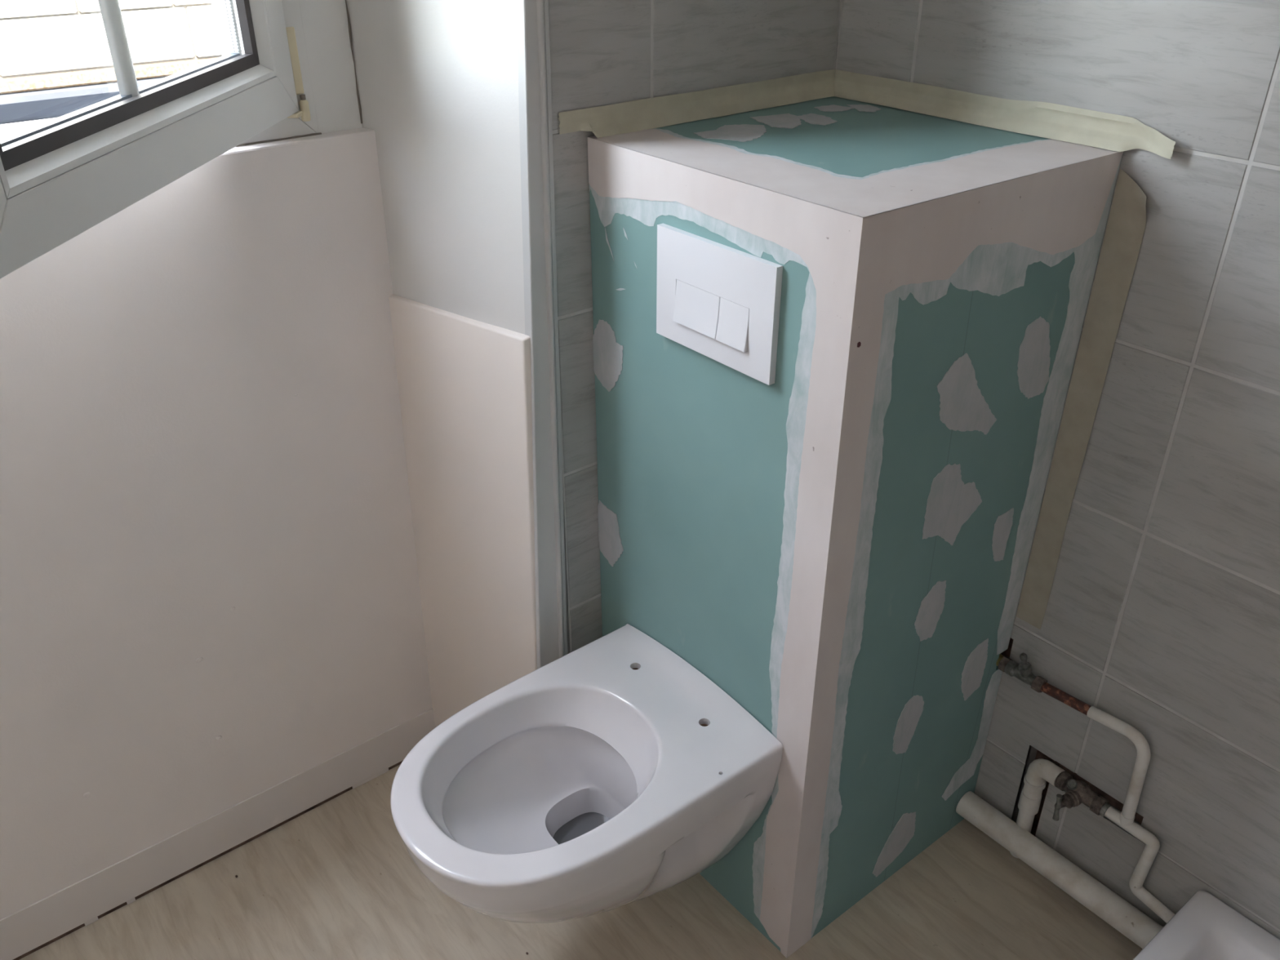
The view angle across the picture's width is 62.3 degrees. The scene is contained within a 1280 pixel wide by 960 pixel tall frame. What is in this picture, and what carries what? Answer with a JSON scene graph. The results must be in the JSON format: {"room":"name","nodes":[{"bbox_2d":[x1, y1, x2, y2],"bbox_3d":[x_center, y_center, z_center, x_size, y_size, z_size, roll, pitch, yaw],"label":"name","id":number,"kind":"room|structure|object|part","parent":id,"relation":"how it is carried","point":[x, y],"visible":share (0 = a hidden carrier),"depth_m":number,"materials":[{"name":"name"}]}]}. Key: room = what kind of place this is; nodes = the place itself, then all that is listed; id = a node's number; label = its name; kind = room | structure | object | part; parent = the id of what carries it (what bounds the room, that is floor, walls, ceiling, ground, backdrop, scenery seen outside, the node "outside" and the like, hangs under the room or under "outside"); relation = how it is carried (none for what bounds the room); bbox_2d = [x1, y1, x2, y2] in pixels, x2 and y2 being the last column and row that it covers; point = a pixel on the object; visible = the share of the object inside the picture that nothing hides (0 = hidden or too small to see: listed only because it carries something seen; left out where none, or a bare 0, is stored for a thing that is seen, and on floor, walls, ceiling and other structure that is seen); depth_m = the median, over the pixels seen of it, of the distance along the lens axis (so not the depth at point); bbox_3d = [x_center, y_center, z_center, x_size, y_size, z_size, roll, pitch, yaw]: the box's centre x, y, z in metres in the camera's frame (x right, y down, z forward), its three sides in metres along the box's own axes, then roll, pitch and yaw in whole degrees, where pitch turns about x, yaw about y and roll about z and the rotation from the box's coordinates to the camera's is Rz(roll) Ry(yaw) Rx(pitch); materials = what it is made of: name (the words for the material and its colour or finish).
{"room":"building under construction","nodes":[
{"label":"building under construction","id":0,"kind":"room"},
{"bbox_2d":[0,127,432,919],"bbox_3d":[-0.983,-0.342,1.090,1.660,2.450,0.116,-22,37,-33],"label":"wall","id":1,"kind":"structure","parent":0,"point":[210,593],"depth_m":1.54,"materials":[{"name":"white paint"}]},
{"bbox_2d":[0,0,362,278],"bbox_3d":[-0.562,-0.796,0.835,0.875,1.188,0.563,-22,37,-33],"label":"window","id":2,"kind":"structure","parent":1,"relation":"attached to","point":[287,70],"depth_m":1.12,"materials":[{"name":"white plastic"}]},
{"bbox_3d":[-0.517,-0.348,1.119,0.062,0.053,0.683,2,30,4],"label":"sash rail","id":3,"kind":"part","parent":2,"relation":"part of","materials":[{"name":"white plastic"}]},
{"bbox_3d":[-0.762,-0.387,1.264,0.771,0.046,0.055,-22,37,-33],"label":"frame rail","id":4,"kind":"part","parent":2,"relation":"part of","materials":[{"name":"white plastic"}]},
{"bbox_3d":[-0.422,-1.018,1.215,0.103,1.186,0.054,-22,37,-33],"label":"panel","id":5,"kind":"part","parent":2,"relation":"part of","materials":[{"name":"white plastic"}]},
{"bbox_2d":[0,708,435,959],"bbox_3d":[-0.992,0.713,1.613,1.548,0.087,0.006,-22,37,-33],"label":"baseboard","id":6,"kind":"structure","parent":1,"relation":"attached to","point":[51,917],"depth_m":1.78,"materials":[{"name":"paint"}]},
{"bbox_2d":[210,0,840,653],"bbox_3d":[-0.143,-0.662,1.641,0.831,2.450,0.620,-22,37,-33],"label":"wall","id":7,"kind":"structure","parent":0,"point":[437,80],"depth_m":1.43,"materials":[{"name":"white paint"}]},
{"bbox_2d":[0,117,56,130],"bbox_3d":[-0.874,-0.401,1.377,1.020,0.063,0.246,-22,37,-33],"label":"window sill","id":8,"kind":"structure","parent":7,"relation":"attached to","point":[29,123],"depth_m":1.48,"materials":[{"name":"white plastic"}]},
{"bbox_2d":[0,91,119,124],"bbox_3d":[-1.047,-0.432,1.488,1.450,0.125,0.140,-22,37,-33],"label":"window ledge","id":9,"kind":"object","parent":7,"relation":"attached to","point":[20,112],"visible":0.02,"depth_m":1.57,"materials":[{"name":"grey stone"}]},
{"bbox_2d":[13,760,403,959],"bbox_3d":[-0.992,0.753,1.637,1.548,0.008,0.005,-22,37,-33],"label":"trim","id":10,"kind":"structure","parent":7,"relation":"attached to","point":[401,762],"depth_m":1.80,"materials":[{"name":"white plastic"}]},
{"bbox_2d":[388,294,537,727],"bbox_3d":[-0.275,0.156,1.757,0.308,0.920,0.037,23,37,34],"label":"wall panel","id":11,"kind":"object","parent":7,"relation":"attached to","point":[464,384],"depth_m":1.67,"materials":[{"name":"beige paint"}]},
{"bbox_2d":[517,0,567,669],"bbox_3d":[-0.138,-0.465,1.303,0.098,2.450,0.020,-22,37,-33],"label":"trim","id":12,"kind":"structure","parent":7,"relation":"attached to","point":[535,98],"depth_m":1.44,"materials":[{"name":"white paint"}]},
{"bbox_2d":[558,69,835,137],"bbox_3d":[0.101,-0.525,1.476,0.515,0.038,0.014,-22,37,-33],"label":"tape","id":13,"kind":"object","parent":7,"relation":"attached to","point":[653,113],"visible":1,"depth_m":1.46,"materials":[{"name":"beige paper"}]},
{"bbox_2d":[19,764,1142,959],"bbox_3d":[-0.032,1.149,1.045,2.350,0.080,2.460,-22,37,-33],"label":"floor","id":14,"kind":"structure","parent":0,"point":[337,880],"depth_m":1.72,"materials":[{"name":"beige laminate"}]},
{"bbox_2d":[587,96,1123,958],"bbox_3d":[0.266,0.078,1.641,0.479,1.171,0.485,-22,37,-33],"label":"box","id":15,"kind":"object","parent":14,"relation":"on","point":[841,545],"visible":0.99,"depth_m":1.38,"materials":[{"name":"green"}]},
{"bbox_2d":[390,623,782,923],"bbox_3d":[-0.102,0.527,1.545,0.488,0.381,0.351,-22,37,-33],"label":"toilet","id":16,"kind":"object","parent":15,"relation":"attached to","point":[613,773],"visible":1,"depth_m":1.51,"materials":[{"name":"white ceramic"}]},
{"bbox_2d":[656,223,782,385],"bbox_3d":[0.088,-0.214,1.275,0.014,0.143,0.206,-22,37,-33],"label":"flush plate","id":17,"kind":"object","parent":15,"relation":"attached to","point":[720,302],"visible":1,"depth_m":1.26,"materials":[{"name":"white plastic"}]},
{"bbox_2d":[995,653,1047,692],"bbox_3d":[0.595,0.288,1.677,0.034,0.066,0.100,-22,37,-33],"label":"valve","id":18,"kind":"object","parent":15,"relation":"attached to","point":[1022,671],"visible":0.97,"depth_m":1.67,"materials":[{"name":"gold metal"}]},
{"bbox_3d":[0.597,0.278,1.651,0.015,0.023,0.011,-22,37,-33],"label":"handle","id":19,"kind":"part","parent":18,"relation":"part of","materials":[{"name":"silver metal"}]},
{"bbox_2d":[955,791,1163,948],"bbox_3d":[0.686,0.639,1.735,0.046,0.048,0.374,-22,37,-33],"label":"pipe","id":20,"kind":"object","parent":14,"relation":"on","point":[1122,916],"visible":0.93,"depth_m":1.72,"materials":[{"name":"white plastic"}]},
{"bbox_2d":[1133,890,1279,959],"bbox_3d":[0.746,0.965,1.102,0.858,0.180,0.805,-22,37,-33],"label":"shower tray","id":21,"kind":"object","parent":14,"relation":"on","point":[1206,927],"visible":1,"depth_m":1.49,"materials":[{"name":"white ceramic"}]},
{"bbox_2d":[835,0,1279,938],"bbox_3d":[0.964,-0.265,0.959,0.100,2.450,2.200,-22,37,-33],"label":"wall","id":22,"kind":"structure","parent":0,"point":[1162,616],"depth_m":1.41,"materials":[{"name":"tile"}]},
{"bbox_2d":[834,69,1175,159],"bbox_3d":[0.462,-0.501,1.430,0.018,0.041,0.546,-22,37,-33],"label":"tape","id":23,"kind":"object","parent":22,"relation":"attached to","point":[1109,131],"visible":1,"depth_m":1.40,"materials":[{"name":"beige paper"}]},
{"bbox_2d":[1009,758,1065,858],"bbox_3d":[0.657,0.550,1.765,0.035,0.227,0.059,-18,35,-28],"label":"riser pipe","id":24,"kind":"object","parent":22,"relation":"attached to","point":[1039,771],"visible":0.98,"depth_m":1.74,"materials":[{"name":"white plastic"}]},
{"bbox_2d":[1052,771,1111,821],"bbox_3d":[0.683,0.505,1.659,0.069,0.054,0.086,-22,37,-33],"label":"valve","id":25,"kind":"object","parent":24,"relation":"attached to","point":[1077,792],"visible":1,"depth_m":1.65,"materials":[{"name":"metal"}]},
{"bbox_3d":[0.652,0.511,1.654,0.010,0.048,0.013,-22,37,-33],"label":"handle","id":26,"kind":"part","parent":25,"relation":"part of","materials":[{"name":"silver metal"}]},
{"bbox_2d":[1016,168,1146,629],"bbox_3d":[0.605,-0.074,1.475,0.016,0.700,0.054,-22,37,-33],"label":"tape","id":27,"kind":"object","parent":22,"relation":"attached to","point":[1126,223],"visible":1,"depth_m":1.45,"materials":[{"name":"beige paper"}]},
{"bbox_2d":[1040,681,1174,923],"bbox_3d":[0.722,0.492,1.622,0.021,0.297,0.294,-21,36,-32],"label":"pipe","id":28,"kind":"object","parent":22,"relation":"attached to","point":[1125,819],"visible":1,"depth_m":1.59,"materials":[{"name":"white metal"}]},
{"label":"outside","id":29,"kind":"structure","parent":0,"visible":0},
{"bbox_3d":[-1.273,-0.739,2.876,8.000,0.100,2.240,-22,37,-33],"label":"ground","id":30,"kind":"structure","parent":29,"visible":0},
{"bbox_2d":[0,0,222,104],"bbox_3d":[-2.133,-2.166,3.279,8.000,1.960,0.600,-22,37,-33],"label":"neighbouring building","id":31,"kind":"structure","parent":30,"relation":"on","point":[50,49],"depth_m":3.57,"materials":[{"name":"stone"}]}
]}

